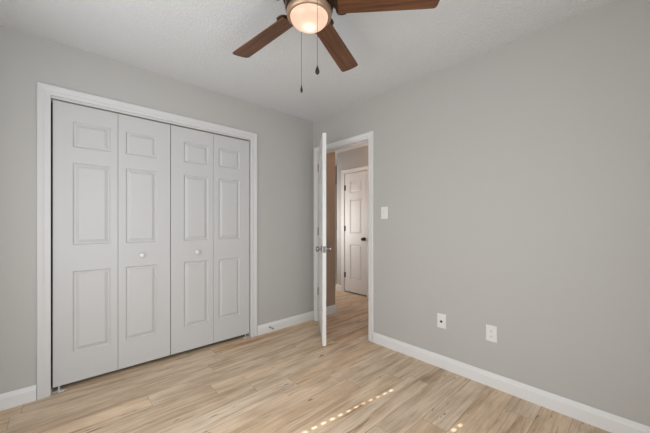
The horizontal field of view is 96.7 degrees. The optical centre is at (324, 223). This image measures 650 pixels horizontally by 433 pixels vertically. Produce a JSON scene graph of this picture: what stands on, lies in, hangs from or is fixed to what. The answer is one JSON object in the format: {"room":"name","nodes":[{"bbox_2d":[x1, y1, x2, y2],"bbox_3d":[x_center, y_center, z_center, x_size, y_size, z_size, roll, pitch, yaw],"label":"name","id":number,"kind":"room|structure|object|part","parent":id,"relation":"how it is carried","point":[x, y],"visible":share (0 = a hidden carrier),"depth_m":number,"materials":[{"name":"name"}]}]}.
{"room":"empty bedroom","nodes":[
{"label":"empty bedroom","id":0,"kind":"room"},
{"bbox_2d":[51,103,52,358],"bbox_3d":[-1.635,-0.043,2.832,1.911,2.440,0.690,0,0,-42],"label":"wall","id":1,"kind":"structure","parent":0,"point":[51,103],"depth_m":2.51,"materials":[{"name":"grey paint"}]},
{"bbox_2d":[0,25,312,398],"bbox_3d":[-1.236,-0.043,2.656,2.850,2.440,0.110,0,0,-42],"label":"wall","id":2,"kind":"structure","parent":0,"point":[284,141],"depth_m":2.19,"materials":[{"name":"grey paint"}]},
{"bbox_2d":[0,385,35,410],"bbox_3d":[-2.088,1.127,1.790,0.424,0.100,0.016,0,0,-42],"label":"baseboard","id":3,"kind":"structure","parent":2,"relation":"attached to","point":[25,395],"depth_m":1.87,"materials":[{"name":"white paint"}]},
{"bbox_2d":[53,100,169,387],"bbox_3d":[-1.623,0.139,2.265,0.745,2.004,0.079,0,0,-42],"label":"door","id":4,"kind":"structure","parent":2,"relation":"in","point":[111,171],"depth_m":2.23,"materials":[{"name":"grey paint"}]},
{"bbox_2d":[37,82,256,399],"bbox_3d":[-1.360,0.112,2.531,1.647,2.130,0.127,0,0,-42],"label":"trim","id":5,"kind":"structure","parent":2,"relation":"attached to","point":[46,93],"depth_m":1.98,"materials":[{"name":"white paint"}]},
{"bbox_2d":[170,125,248,354],"bbox_3d":[-1.071,0.139,2.772,0.745,2.004,0.079,0,0,-42],"label":"door","id":6,"kind":"structure","parent":2,"relation":"in","point":[209,173],"depth_m":2.73,"materials":[{"name":"grey paint"}]},
{"bbox_2d":[257,311,313,335],"bbox_3d":[-0.428,1.127,3.311,0.774,0.100,0.016,0,0,-42],"label":"baseboard","id":7,"kind":"structure","parent":2,"relation":"attached to","point":[290,321],"depth_m":3.27,"materials":[{"name":"white paint"}]},
{"bbox_2d":[0,278,610,432],"bbox_3d":[0.283,1.227,2.922,6.050,0.100,5.650,0,0,-42],"label":"floor","id":8,"kind":"structure","parent":0,"point":[284,380],"depth_m":1.99,"materials":[{"name":"brown wood"}]},
{"bbox_2d":[51,386,66,393],"bbox_3d":[-1.876,1.157,2.038,0.079,0.040,0.056,0,0,-42],"label":"pivot bracket","id":9,"kind":"object","parent":8,"relation":"on","point":[59,389],"visible":1,"depth_m":2.04,"materials":[{"name":"silver metal"}]},
{"bbox_2d":[0,0,613,165],"bbox_3d":[0.283,-1.313,2.922,6.050,0.100,5.650,0,0,-42],"label":"ceiling","id":10,"kind":"structure","parent":0,"point":[194,42],"depth_m":1.95,"materials":[{"name":"white paint"}]},
{"bbox_2d":[233,0,439,92],"bbox_3d":[-0.111,-0.970,1.441,1.210,0.587,1.188,0,0,-42],"label":"ceiling fan","id":11,"kind":"object","parent":10,"relation":"hanging from","point":[307,16],"visible":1,"depth_m":1.43,"materials":[{"name":"brown wood"}]},
{"bbox_3d":[-0.365,-1.073,1.683,0.489,0.006,0.120,0,11,42],"label":"blade","id":12,"kind":"part","parent":11,"relation":"part of","materials":[{"name":"brown wood"}]},
{"bbox_3d":[-0.126,-0.888,1.544,0.003,0.301,0.002,0,0,-43],"label":"pull chain","id":13,"kind":"part","parent":11,"relation":"part of","materials":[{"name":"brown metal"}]},
{"bbox_3d":[-0.078,-0.997,1.427,0.185,0.057,0.185,0,0,-43],"label":"lamp shade","id":14,"kind":"part","parent":11,"relation":"part of","materials":[{"name":"white glass"}]},
{"bbox_3d":[0.078,-1.073,1.779,0.120,0.006,0.489,-12,-5,23],"label":"blade","id":15,"kind":"part","parent":11,"relation":"part of","materials":[{"name":"brown wood"}]},
{"bbox_3d":[0.304,-1.073,1.386,0.489,0.006,0.120,0,-11,6],"label":"blade","id":16,"kind":"part","parent":11,"relation":"part of","materials":[{"name":"brown wood"}]},
{"bbox_2d":[326,152,334,306],"bbox_3d":[-0.556,-0.043,4.404,0.294,2.440,1.730,0,0,-42],"label":"wall","id":17,"kind":"structure","parent":0,"point":[330,157],"depth_m":3.81,"materials":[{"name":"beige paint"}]},
{"bbox_2d":[335,166,336,183],"bbox_3d":[1.092,-0.043,4.416,2.740,2.440,4.160,0,0,-42],"label":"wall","id":18,"kind":"structure","parent":0,"point":[335,166],"depth_m":6.31,"materials":[{"name":"grey paint"}]},
{"bbox_2d":[326,304,336,314],"bbox_3d":[-0.545,1.127,4.404,0.310,0.100,1.746,0,0,-42],"label":"baseboard","id":19,"kind":"structure","parent":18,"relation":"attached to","point":[331,309],"depth_m":3.80,"materials":[{"name":"white paint"}]},
{"bbox_2d":[337,145,367,284],"bbox_3d":[1.790,-0.043,4.482,1.420,2.440,3.115,0,0,-42],"label":"wall","id":20,"kind":"structure","parent":0,"point":[357,157],"depth_m":5.09,"materials":[{"name":"grey paint"}]},
{"bbox_2d":[341,165,367,297],"bbox_3d":[0.542,0.120,4.862,0.127,2.114,0.634,0,0,-42],"label":"trim","id":21,"kind":"structure","parent":20,"relation":"attached to","point":[363,168],"depth_m":5.02,"materials":[{"name":"white paint"}]},
{"bbox_2d":[344,171,366,295],"bbox_3d":[0.499,0.147,4.827,0.097,2.016,0.497,0,0,-42],"label":"door","id":22,"kind":"structure","parent":20,"relation":"in","point":[355,187],"depth_m":4.82,"materials":[{"name":"white paint"}]},
{"bbox_2d":[313,0,649,426],"bbox_3d":[0.970,-0.043,2.439,0.110,2.440,3.410,0,0,-42],"label":"wall","id":23,"kind":"structure","parent":0,"point":[512,179],"depth_m":1.93,"materials":[{"name":"grey paint"}]},
{"bbox_2d":[316,133,331,345],"bbox_3d":[-0.033,0.147,3.119,0.159,2.020,0.782,0,0,-4],"label":"door","id":24,"kind":"structure","parent":23,"relation":"in","point":[321,167],"depth_m":2.74,"materials":[{"name":"white paint"}]},
{"bbox_2d":[314,131,372,341],"bbox_3d":[0.220,0.124,3.257,0.144,2.106,0.902,0,0,-42],"label":"trim","id":25,"kind":"structure","parent":23,"relation":"attached to","point":[367,137],"depth_m":3.03,"materials":[{"name":"white paint"}]},
{"bbox_2d":[381,207,387,218],"bbox_3d":[0.566,-0.108,2.782,0.023,0.118,0.074,0,0,-42],"label":"light switch","id":26,"kind":"object","parent":23,"relation":"attached to","point":[384,210],"visible":1,"depth_m":2.78,"materials":[{"name":"white plastic"}]},
{"bbox_2d":[437,313,445,328],"bbox_3d":[0.951,0.795,2.366,0.016,0.118,0.074,0,0,-42],"label":"outlet","id":27,"kind":"object","parent":23,"relation":"attached to","point":[441,318],"visible":1,"depth_m":2.37,"materials":[{"name":"white plastic"}]},
{"bbox_2d":[486,324,496,342],"bbox_3d":[1.205,0.795,2.095,0.008,0.118,0.074,0,0,-42],"label":"power outlet","id":28,"kind":"object","parent":23,"relation":"attached to","point":[491,331],"visible":1,"depth_m":2.09,"materials":[{"name":"white plastic"}]},
{"bbox_2d":[373,332,649,432],"bbox_3d":[1.279,1.127,2.008,0.016,0.100,2.357,0,0,-42],"label":"baseboard","id":29,"kind":"structure","parent":23,"relation":"attached to","point":[612,423],"depth_m":1.94,"materials":[{"name":"white paint"}]}
]}

